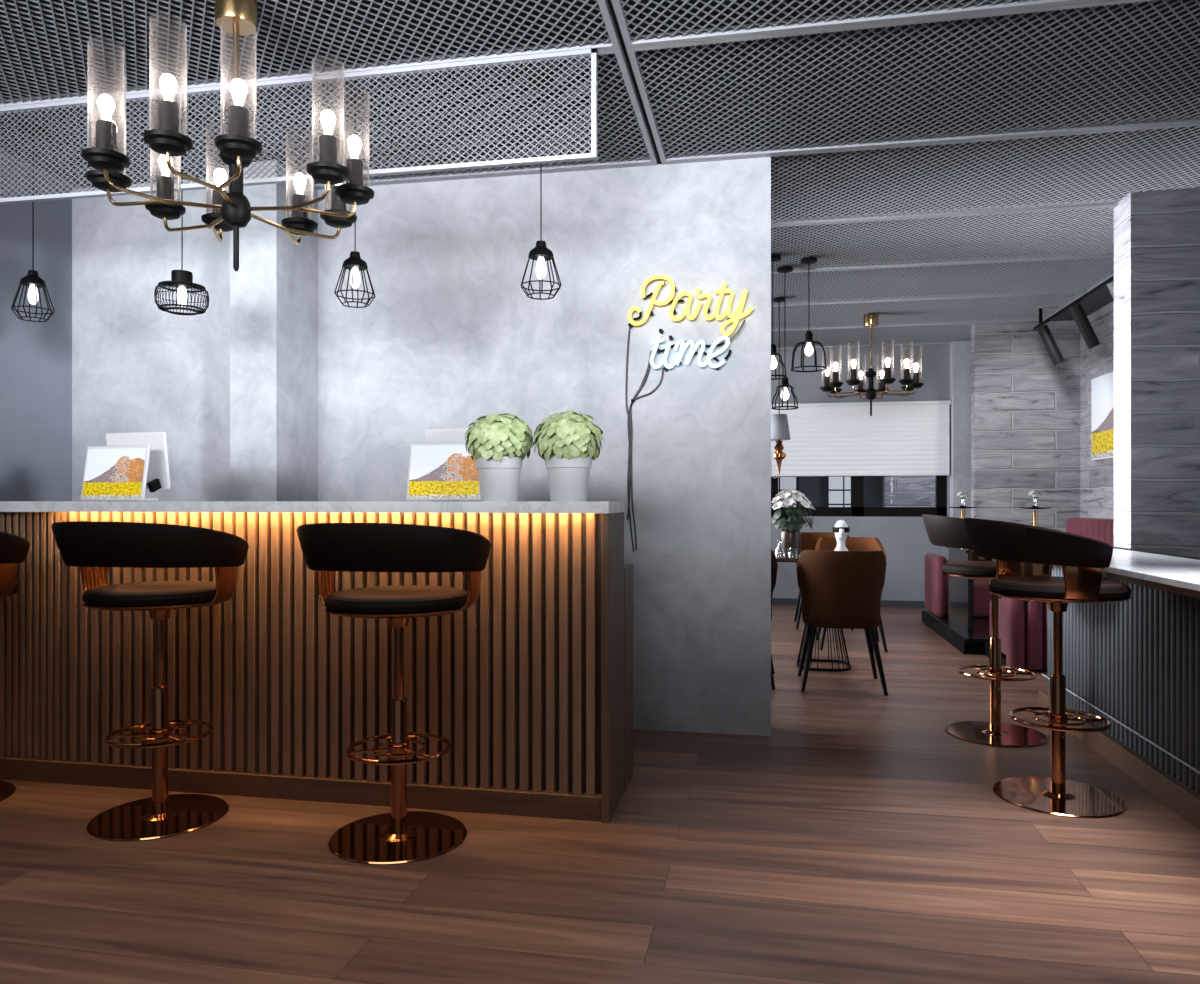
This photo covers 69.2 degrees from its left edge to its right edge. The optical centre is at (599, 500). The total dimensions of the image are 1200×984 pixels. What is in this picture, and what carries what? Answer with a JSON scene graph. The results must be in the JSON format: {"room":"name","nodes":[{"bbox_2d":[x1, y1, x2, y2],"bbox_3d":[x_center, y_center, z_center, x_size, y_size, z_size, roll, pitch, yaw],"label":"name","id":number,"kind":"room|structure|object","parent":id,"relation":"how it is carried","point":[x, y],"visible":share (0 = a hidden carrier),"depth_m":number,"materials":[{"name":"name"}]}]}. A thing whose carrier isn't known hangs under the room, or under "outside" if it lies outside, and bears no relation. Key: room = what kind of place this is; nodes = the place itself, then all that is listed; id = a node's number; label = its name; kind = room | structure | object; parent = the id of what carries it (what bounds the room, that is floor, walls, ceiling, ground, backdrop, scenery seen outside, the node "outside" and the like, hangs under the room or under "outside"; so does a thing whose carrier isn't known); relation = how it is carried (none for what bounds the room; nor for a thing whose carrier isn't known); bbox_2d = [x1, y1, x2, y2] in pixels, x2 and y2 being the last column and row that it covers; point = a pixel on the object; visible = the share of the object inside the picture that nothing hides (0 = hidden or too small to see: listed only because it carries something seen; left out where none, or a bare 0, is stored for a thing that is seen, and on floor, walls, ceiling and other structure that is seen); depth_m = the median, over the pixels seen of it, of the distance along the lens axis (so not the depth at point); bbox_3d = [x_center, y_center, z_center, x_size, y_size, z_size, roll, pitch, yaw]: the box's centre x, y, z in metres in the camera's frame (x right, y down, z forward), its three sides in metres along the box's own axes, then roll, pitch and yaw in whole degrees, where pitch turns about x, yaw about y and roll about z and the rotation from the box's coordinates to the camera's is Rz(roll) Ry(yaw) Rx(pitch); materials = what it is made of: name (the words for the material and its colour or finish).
{"room":"cafe","nodes":[
{"label":"cafe","id":0,"kind":"room"},
{"bbox_2d":[0,158,71,500],"bbox_3d":[-2.935,-0.280,4.199,0.160,2.800,12.350,0,0,11],"label":"wall","id":1,"kind":"structure","parent":0,"point":[36,357],"depth_m":4.36,"materials":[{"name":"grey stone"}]},
{"bbox_2d":[72,157,770,735],"bbox_3d":[-0.981,-0.262,4.376,3.613,2.764,0.570,0,0,11],"label":"wall partition","id":2,"kind":"structure","parent":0,"point":[281,390],"depth_m":4.33,"materials":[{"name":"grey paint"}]},
{"bbox_2d":[625,275,753,551],"bbox_3d":[0.427,-0.422,4.195,0.621,1.344,0.049,0,0,11],"label":"sign","id":3,"kind":"object","parent":2,"relation":"attached to","point":[737,315],"visible":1,"depth_m":4.18,"materials":[{"name":"yellow neon tubing"},{"name":"white neon tubing"},{"name":"black cable"}]},
{"bbox_2d":[0,605,1199,983],"bbox_3d":[1.345,1.180,4.783,8.350,0.120,15.100,0,0,11],"label":"floor","id":4,"kind":"structure","parent":0,"point":[860,840],"depth_m":2.60,"materials":[{"name":"brown wood"}]},
{"bbox_2d":[0,531,29,801],"bbox_3d":[-2.462,0.593,3.208,0.627,1.055,0.570,0,0,11],"label":"bar stool","id":5,"kind":"object","parent":4,"relation":"on","point":[14,549],"visible":1,"depth_m":3.22,"materials":[{"name":"black leather"}]},
{"bbox_2d":[51,521,248,840],"bbox_3d":[-1.568,0.593,3.040,0.627,1.055,0.570,0,0,11],"label":"bar stool","id":6,"kind":"object","parent":4,"relation":"on","point":[94,547],"visible":1,"depth_m":2.95,"materials":[{"name":"black leather"}]},
{"bbox_2d":[91,581,215,592],"bbox_3d":[-1.560,0.307,3.084,0.425,0.013,0.425,0,0,11],"label":"cushion","id":7,"kind":"object","parent":6,"relation":"on","point":[156,586],"depth_m":3.10,"materials":[{"name":"brown leather"}]},
{"bbox_2d":[0,501,632,822],"bbox_3d":[-1.399,0.561,3.654,3.052,1.118,0.745,0,0,11],"label":"bar counter","id":8,"kind":"object","parent":4,"relation":"on","point":[529,685],"depth_m":3.26,"materials":[{"name":"brown wood"}]},
{"bbox_2d":[80,432,170,500],"bbox_3d":[-1.949,-0.142,3.583,0.327,0.287,0.149,0,0,15],"label":"screen","id":9,"kind":"object","parent":8,"relation":"on","point":[131,463],"visible":0.95,"depth_m":3.55,"materials":[{"name":"white plastic"}]},
{"bbox_2d":[0,501,624,512],"bbox_3d":[-1.436,0.022,3.460,3.052,0.042,0.350,0,0,11],"label":"countertop","id":10,"kind":"structure","parent":8,"relation":"on","point":[5,506],"depth_m":3.21,"materials":[{"name":"stone"}]},
{"bbox_2d":[406,428,480,500],"bbox_3d":[-0.571,-0.142,3.372,0.327,0.287,0.149,0,0,14],"label":"screen","id":11,"kind":"object","parent":8,"relation":"on","point":[440,468],"visible":0.61,"depth_m":3.33,"materials":[{"name":"white plastic"}]},
{"bbox_2d":[463,412,533,500],"bbox_3d":[-0.368,-0.161,3.180,0.257,0.325,0.264,0,0,11],"label":"potted plant","id":12,"kind":"object","parent":8,"relation":"on","point":[497,442],"visible":0.95,"depth_m":3.11,"materials":[{"name":"green plant"}]},
{"bbox_2d":[534,410,604,500],"bbox_3d":[-0.116,-0.164,3.131,0.259,0.331,0.253,0,0,11],"label":"potted plant","id":13,"kind":"object","parent":8,"relation":"on","point":[567,442],"visible":0.98,"depth_m":3.06,"materials":[{"name":"green plant"}]},
{"bbox_2d":[296,523,490,864],"bbox_3d":[-0.679,0.593,2.856,0.627,1.055,0.570,0,0,11],"label":"bar stool","id":14,"kind":"object","parent":4,"relation":"on","point":[400,836],"visible":1,"depth_m":2.75,"materials":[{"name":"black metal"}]},
{"bbox_2d":[332,585,462,599],"bbox_3d":[-0.670,0.307,2.900,0.425,0.013,0.425,0,0,11],"label":"cushion","id":15,"kind":"object","parent":14,"relation":"on","point":[409,592],"depth_m":2.90,"materials":[{"name":"brown leather"}]},
{"bbox_2d":[771,550,777,689],"bbox_3d":[0.844,0.707,5.439,0.523,0.833,0.529,0,0,11],"label":"dining chair","id":16,"kind":"object","parent":4,"relation":"on","point":[774,565],"visible":0.1,"depth_m":5.27,"materials":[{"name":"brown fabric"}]},
{"bbox_2d":[773,551,850,671],"bbox_3d":[1.349,0.743,6.003,0.940,0.750,0.840,0,0,11],"label":"dining table","id":17,"kind":"object","parent":4,"relation":"on","point":[780,558],"visible":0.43,"depth_m":5.76,"materials":[{"name":"brown metal"}]},
{"bbox_2d":[775,540,784,556],"bbox_3d":[1.183,0.314,5.720,0.070,0.110,0.070,0,0,11],"label":"carafe","id":18,"kind":"object","parent":17,"relation":"on","point":[777,540],"visible":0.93,"depth_m":5.71,"materials":[{"name":"clear glass"}]},
{"bbox_2d":[787,548,797,557],"bbox_3d":[1.254,0.339,5.665,0.068,0.061,0.068,0,0,11],"label":"drinking glass","id":19,"kind":"object","parent":17,"relation":"on","point":[795,550],"visible":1,"depth_m":5.65,"materials":[{"name":"clear glass"}]},
{"bbox_2d":[771,489,815,554],"bbox_3d":[1.315,0.141,5.985,0.328,0.454,0.320,0,0,11],"label":"flower vase","id":20,"kind":"object","parent":17,"relation":"on","point":[790,534],"visible":0.96,"depth_m":5.92,"materials":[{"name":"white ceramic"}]},
{"bbox_2d":[833,520,849,550],"bbox_3d":[1.602,0.247,5.781,0.113,0.242,0.113,0,0,-34],"label":"bust","id":21,"kind":"object","parent":17,"relation":"on","point":[841,529],"visible":0.88,"depth_m":5.75,"materials":[{"name":"white ceramic"}]},
{"bbox_2d":[794,532,853,630],"bbox_3d":[2.000,0.707,7.813,0.523,0.833,0.529,0,0,11],"label":"dining chair","id":22,"kind":"object","parent":4,"relation":"on","point":[809,540],"visible":0.12,"depth_m":8.02,"materials":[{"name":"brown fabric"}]},
{"bbox_2d":[796,550,887,695],"bbox_3d":[1.461,0.707,5.280,0.523,0.833,0.529,0,0,11],"label":"dining chair","id":23,"kind":"object","parent":4,"relation":"on","point":[838,589],"visible":1,"depth_m":5.06,"materials":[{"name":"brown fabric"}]},
{"bbox_2d":[815,537,887,651],"bbox_3d":[1.937,0.707,6.736,0.523,0.833,0.529,0,0,11],"label":"dining chair","id":24,"kind":"object","parent":4,"relation":"on","point":[823,543],"visible":0.11,"depth_m":6.90,"materials":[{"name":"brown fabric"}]},
{"bbox_2d":[922,609,989,654],"bbox_3d":[3.496,1.062,7.090,1.370,0.115,1.760,0,0,11],"label":"platform","id":25,"kind":"object","parent":4,"relation":"on","point":[971,644],"visible":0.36,"depth_m":6.78,"materials":[{"name":"black metal"}]},
{"bbox_2d":[945,547,973,633],"bbox_3d":[3.212,0.688,6.859,0.780,0.635,0.760,0,0,11],"label":"table","id":26,"kind":"object","parent":25,"relation":"on","point":[960,590],"visible":0.41,"depth_m":6.79,"materials":[{"name":"black"}]},
{"bbox_2d":[949,491,976,518],"bbox_3d":[2.990,0.145,7.167,0.224,0.450,0.224,0,0,11],"label":"tray stand","id":27,"kind":"object","parent":26,"relation":"on","point":[963,495],"visible":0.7,"depth_m":7.15,"materials":[{"name":"gold metal"}]},
{"bbox_2d":[949,505,976,508],"bbox_3d":[2.990,0.050,7.167,0.224,0.028,0.224,0,0,11],"label":"tray","id":28,"kind":"object","parent":27,"relation":"on","point":[961,507],"depth_m":7.11,"materials":[{"name":"black metal"}]},
{"bbox_2d":[957,491,968,497],"bbox_3d":[2.990,-0.051,7.166,0.096,0.058,0.087,0,0,11],"label":"flower","id":29,"kind":"object","parent":27,"relation":"on","point":[963,495],"depth_m":7.14,"materials":[{"name":"grey plant"}]},
{"bbox_2d":[1019,490,1051,525],"bbox_3d":[3.300,0.145,6.598,0.224,0.450,0.224,0,0,11],"label":"tray stand","id":30,"kind":"object","parent":26,"relation":"on","point":[1035,495],"visible":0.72,"depth_m":6.58,"materials":[{"name":"gold metal"}]},
{"bbox_2d":[1028,490,1041,497],"bbox_3d":[3.300,-0.051,6.598,0.096,0.058,0.087,0,0,11],"label":"flower","id":31,"kind":"object","parent":30,"relation":"on","point":[1035,495],"depth_m":6.58,"materials":[{"name":"grey plant"}]},
{"bbox_2d":[1019,506,1051,508],"bbox_3d":[3.300,0.050,6.598,0.224,0.028,0.224,0,0,11],"label":"tray","id":32,"kind":"object","parent":30,"relation":"on","point":[1033,507],"depth_m":6.57,"materials":[{"name":"black metal"}]},
{"bbox_2d":[925,553,1000,617],"bbox_3d":[3.365,0.740,7.696,0.855,0.530,0.580,0,0,11],"label":"banquette","id":33,"kind":"object","parent":25,"relation":"on","point":[936,583],"visible":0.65,"depth_m":7.49,"materials":[{"name":"red fabric"}]},
{"bbox_2d":[1066,517,1113,546],"bbox_3d":[3.948,0.575,7.060,0.470,0.860,1.450,0,0,11],"label":"banquette","id":34,"kind":"object","parent":25,"relation":"on","point":[1101,529],"visible":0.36,"depth_m":7.13,"materials":[{"name":"red fabric"}]},
{"bbox_2d":[922,514,1047,746],"bbox_3d":[1.854,0.593,4.187,0.570,1.055,0.627,0,0,11],"label":"bar stool","id":35,"kind":"object","parent":4,"relation":"on","point":[945,531],"visible":0.69,"depth_m":4.14,"materials":[{"name":"black leather"}]},
{"bbox_2d":[948,561,996,567],"bbox_3d":[1.898,0.307,4.178,0.425,0.013,0.425,0,0,11],"label":"cushion","id":36,"kind":"object","parent":35,"relation":"on","point":[957,564],"depth_m":4.22,"materials":[{"name":"brown leather"}]},
{"bbox_2d":[985,597,1046,671],"bbox_3d":[3.332,0.750,5.885,1.220,0.740,0.610,0,0,11],"label":"banquette","id":37,"kind":"object","parent":4,"relation":"on","point":[1022,623],"visible":0.22,"depth_m":5.69,"materials":[{"name":"red fabric"}]},
{"bbox_2d":[964,518,1131,817],"bbox_3d":[1.689,0.593,3.302,0.570,1.055,0.627,0,0,11],"label":"bar stool","id":38,"kind":"object","parent":4,"relation":"on","point":[1082,559],"visible":1,"depth_m":3.19,"materials":[{"name":"black leather"}]},
{"bbox_2d":[996,576,1122,586],"bbox_3d":[1.733,0.307,3.294,0.425,0.013,0.425,0,0,11],"label":"cushion","id":39,"kind":"object","parent":38,"relation":"on","point":[1012,581],"depth_m":3.30,"materials":[{"name":"brown leather"}]},
{"bbox_2d":[1039,547,1199,829],"bbox_3d":[2.093,0.682,2.645,0.550,0.876,4.180,0,0,11],"label":"bar counter","id":40,"kind":"object","parent":4,"relation":"on","point":[1133,663],"visible":0.67,"depth_m":3.44,"materials":[{"name":"metal"}]},
{"bbox_2d":[0,0,1199,348],"bbox_3d":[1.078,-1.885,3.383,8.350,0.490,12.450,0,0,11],"label":"ceiling","id":41,"kind":"structure","parent":0,"point":[1186,118],"depth_m":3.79,"materials":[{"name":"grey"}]},
{"bbox_2d":[11,123,54,321],"bbox_3d":[-2.492,-1.218,3.825,0.165,0.843,0.157,0,0,11],"label":"cage pendant","id":42,"kind":"object","parent":41,"relation":"hanging from","point":[32,279],"visible":0.94,"depth_m":3.81,"materials":[{"name":"black metal"}]},
{"bbox_2d":[154,109,208,314],"bbox_3d":[-1.771,-1.220,3.687,0.211,0.841,0.211,0,0,11],"label":"drum pendant","id":43,"kind":"object","parent":41,"relation":"hanging from","point":[181,279],"visible":0.98,"depth_m":3.67,"materials":[{"name":"black metal"}]},
{"bbox_2d":[81,0,374,270],"bbox_3d":[-1.173,-1.192,2.820,0.848,0.895,0.876,0,0,11],"label":"chandelier","id":44,"kind":"object","parent":41,"relation":"hanging from","point":[231,211],"visible":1,"depth_m":2.74,"materials":[{"name":"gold metal"}]},
{"bbox_2d":[0,48,597,203],"bbox_3d":[-1.476,-1.441,3.438,2.982,0.394,0.024,0,0,11],"label":"mesh screen","id":45,"kind":"object","parent":41,"relation":"hanging from","point":[592,53],"visible":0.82,"depth_m":3.33,"materials":[{"name":"grey metal"}]},
{"bbox_2d":[334,92,375,307],"bbox_3d":[-0.996,-1.218,3.539,0.165,0.843,0.157,0,0,11],"label":"cage pendant","id":46,"kind":"object","parent":41,"relation":"hanging from","point":[354,263],"visible":0.94,"depth_m":3.52,"materials":[{"name":"black metal"}]},
{"bbox_2d":[521,74,561,299],"bbox_3d":[-0.230,-1.218,3.393,0.165,0.843,0.157,0,0,11],"label":"cage pendant","id":47,"kind":"object","parent":41,"relation":"hanging from","point":[540,253],"visible":0.95,"depth_m":3.38,"materials":[{"name":"black metal"}]},
{"bbox_2d":[771,254,786,379],"bbox_3d":[1.159,-1.232,5.836,0.189,0.815,0.189,0,0,11],"label":"bell pendant","id":48,"kind":"object","parent":41,"relation":"hanging from","point":[774,257],"visible":0.62,"depth_m":5.82,"materials":[{"name":"black metal"}]},
{"bbox_2d":[771,297,790,478],"bbox_3d":[1.453,-0.910,7.053,0.180,1.459,0.180,0,0,11],"label":"pendant","id":49,"kind":"object","parent":41,"relation":"hanging from","point":[780,432],"visible":0.97,"depth_m":7.01,"materials":[{"name":"white metal"}]},
{"bbox_2d":[771,266,798,409],"bbox_3d":[1.302,-1.145,6.123,0.189,0.990,0.189,0,0,11],"label":"bell pendant","id":50,"kind":"object","parent":41,"relation":"hanging from","point":[783,269],"visible":0.98,"depth_m":6.11,"materials":[{"name":"black metal"}]},
{"bbox_2d":[790,257,827,371],"bbox_3d":[1.416,-1.265,5.896,0.245,0.750,0.245,0,0,11],"label":"dome pendant","id":51,"kind":"object","parent":41,"relation":"hanging from","point":[808,349],"visible":1,"depth_m":5.88,"materials":[{"name":"black metal"}]},
{"bbox_2d":[820,313,923,415],"bbox_3d":[2.392,-1.192,7.659,0.848,0.895,0.876,0,0,2],"label":"chandelier","id":52,"kind":"object","parent":41,"relation":"hanging from","point":[870,320],"visible":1,"depth_m":7.60,"materials":[{"name":"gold metal"}]},
{"bbox_2d":[1034,276,1113,364],"bbox_3d":[3.620,-1.394,6.385,0.221,0.493,2.400,0,0,11],"label":"track light","id":53,"kind":"object","parent":41,"relation":"attached to","point":[1077,311],"visible":0.69,"depth_m":6.55,"materials":[{"name":"black metal"}]},
{"bbox_2d":[799,476,881,506],"bbox_3d":[3.222,-0.480,11.551,7.200,3.200,0.100,0,0,11],"label":"wall","id":54,"kind":"structure","parent":0,"point":[813,487],"depth_m":11.55,"materials":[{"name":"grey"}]},
{"bbox_2d":[778,476,798,506],"bbox_3d":[2.389,-0.330,11.585,0.510,1.500,0.105,0,0,11],"label":"window","id":55,"kind":"structure","parent":54,"relation":"in","point":[784,482],"depth_m":11.52,"materials":[{"name":"black glass"}]},
{"bbox_2d":[825,476,850,506],"bbox_3d":[3.199,-0.330,11.431,0.460,1.500,0.105,0,0,11],"label":"window","id":56,"kind":"structure","parent":54,"relation":"in","point":[837,488],"depth_m":11.40,"materials":[{"name":"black glass"}]},
{"bbox_2d":[771,339,966,600],"bbox_3d":[2.260,-0.280,9.418,8.090,2.800,0.150,0,0,11],"label":"wall","id":57,"kind":"structure","parent":0,"point":[905,541],"depth_m":9.19,"materials":[{"name":"grey paint"}]},
{"bbox_2d":[772,598,925,607],"bbox_3d":[0.961,1.085,9.582,5.475,0.070,0.015,0,0,11],"label":"baseboard","id":58,"kind":"structure","parent":57,"relation":"attached to","point":[775,601],"depth_m":9.18,"materials":[{"name":"grey"}]},
{"bbox_2d":[771,475,946,516],"bbox_3d":[1.938,-0.427,9.464,3.460,1.185,0.080,0,0,11],"label":"window","id":59,"kind":"structure","parent":57,"relation":"in","point":[857,508],"depth_m":9.25,"materials":[{"name":"black metal"}]},
{"bbox_2d":[771,400,950,475],"bbox_3d":[1.891,-0.652,9.351,3.550,0.775,0.060,0,0,11],"label":"roller blind","id":60,"kind":"object","parent":57,"relation":"attached to","point":[900,438],"visible":0.46,"depth_m":9.16,"materials":[{"name":"white fabric"}]},
{"bbox_2d":[882,476,934,506],"bbox_3d":[4.126,-0.480,10.818,1.150,3.200,0.200,0,0,11],"label":"stone wall","id":61,"kind":"structure","parent":0,"point":[897,491],"depth_m":10.77,"materials":[{"name":"grey stone"}]},
{"bbox_2d":[950,340,970,517],"bbox_3d":[3.889,-0.260,8.950,0.515,2.760,0.160,0,0,11],"label":"wall","id":62,"kind":"structure","parent":0,"point":[960,351],"depth_m":8.91,"materials":[{"name":"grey paint"}]},
{"bbox_2d":[971,320,1079,560],"bbox_3d":[4.764,-0.270,7.892,2.600,2.780,0.150,0,0,11],"label":"wall pier","id":63,"kind":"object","parent":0,"point":[1025,407],"visible":0.33,"depth_m":7.98,"materials":[{"name":"grey stone"}]},
{"bbox_2d":[1080,301,1113,518],"bbox_3d":[4.127,-0.280,6.288,0.150,2.800,3.240,0,0,11],"label":"wall","id":64,"kind":"structure","parent":0,"point":[1096,476],"depth_m":7.55,"materials":[{"name":"grey stone"}]},
{"bbox_2d":[1051,281,1113,320],"bbox_3d":[3.906,-1.655,6.330,0.300,0.030,3.240,0,0,11],"label":"trim","id":65,"kind":"structure","parent":64,"relation":"attached to","point":[1102,297],"depth_m":7.22,"materials":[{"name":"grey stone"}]},
{"bbox_2d":[1091,371,1113,459],"bbox_3d":[4.153,-0.700,6.945,0.040,0.700,1.160,0,0,11],"label":"framed picture","id":66,"kind":"object","parent":64,"relation":"attached to","point":[1102,387],"visible":0.44,"depth_m":7.26,"materials":[{"name":"multicoloured paper"}]},
{"bbox_2d":[1114,186,1199,557],"bbox_3d":[4.128,-0.270,4.521,2.585,2.780,0.230,0,0,11],"label":"wall","id":67,"kind":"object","parent":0,"point":[1157,233],"visible":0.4,"depth_m":4.63,"materials":[{"name":"grey stone"}]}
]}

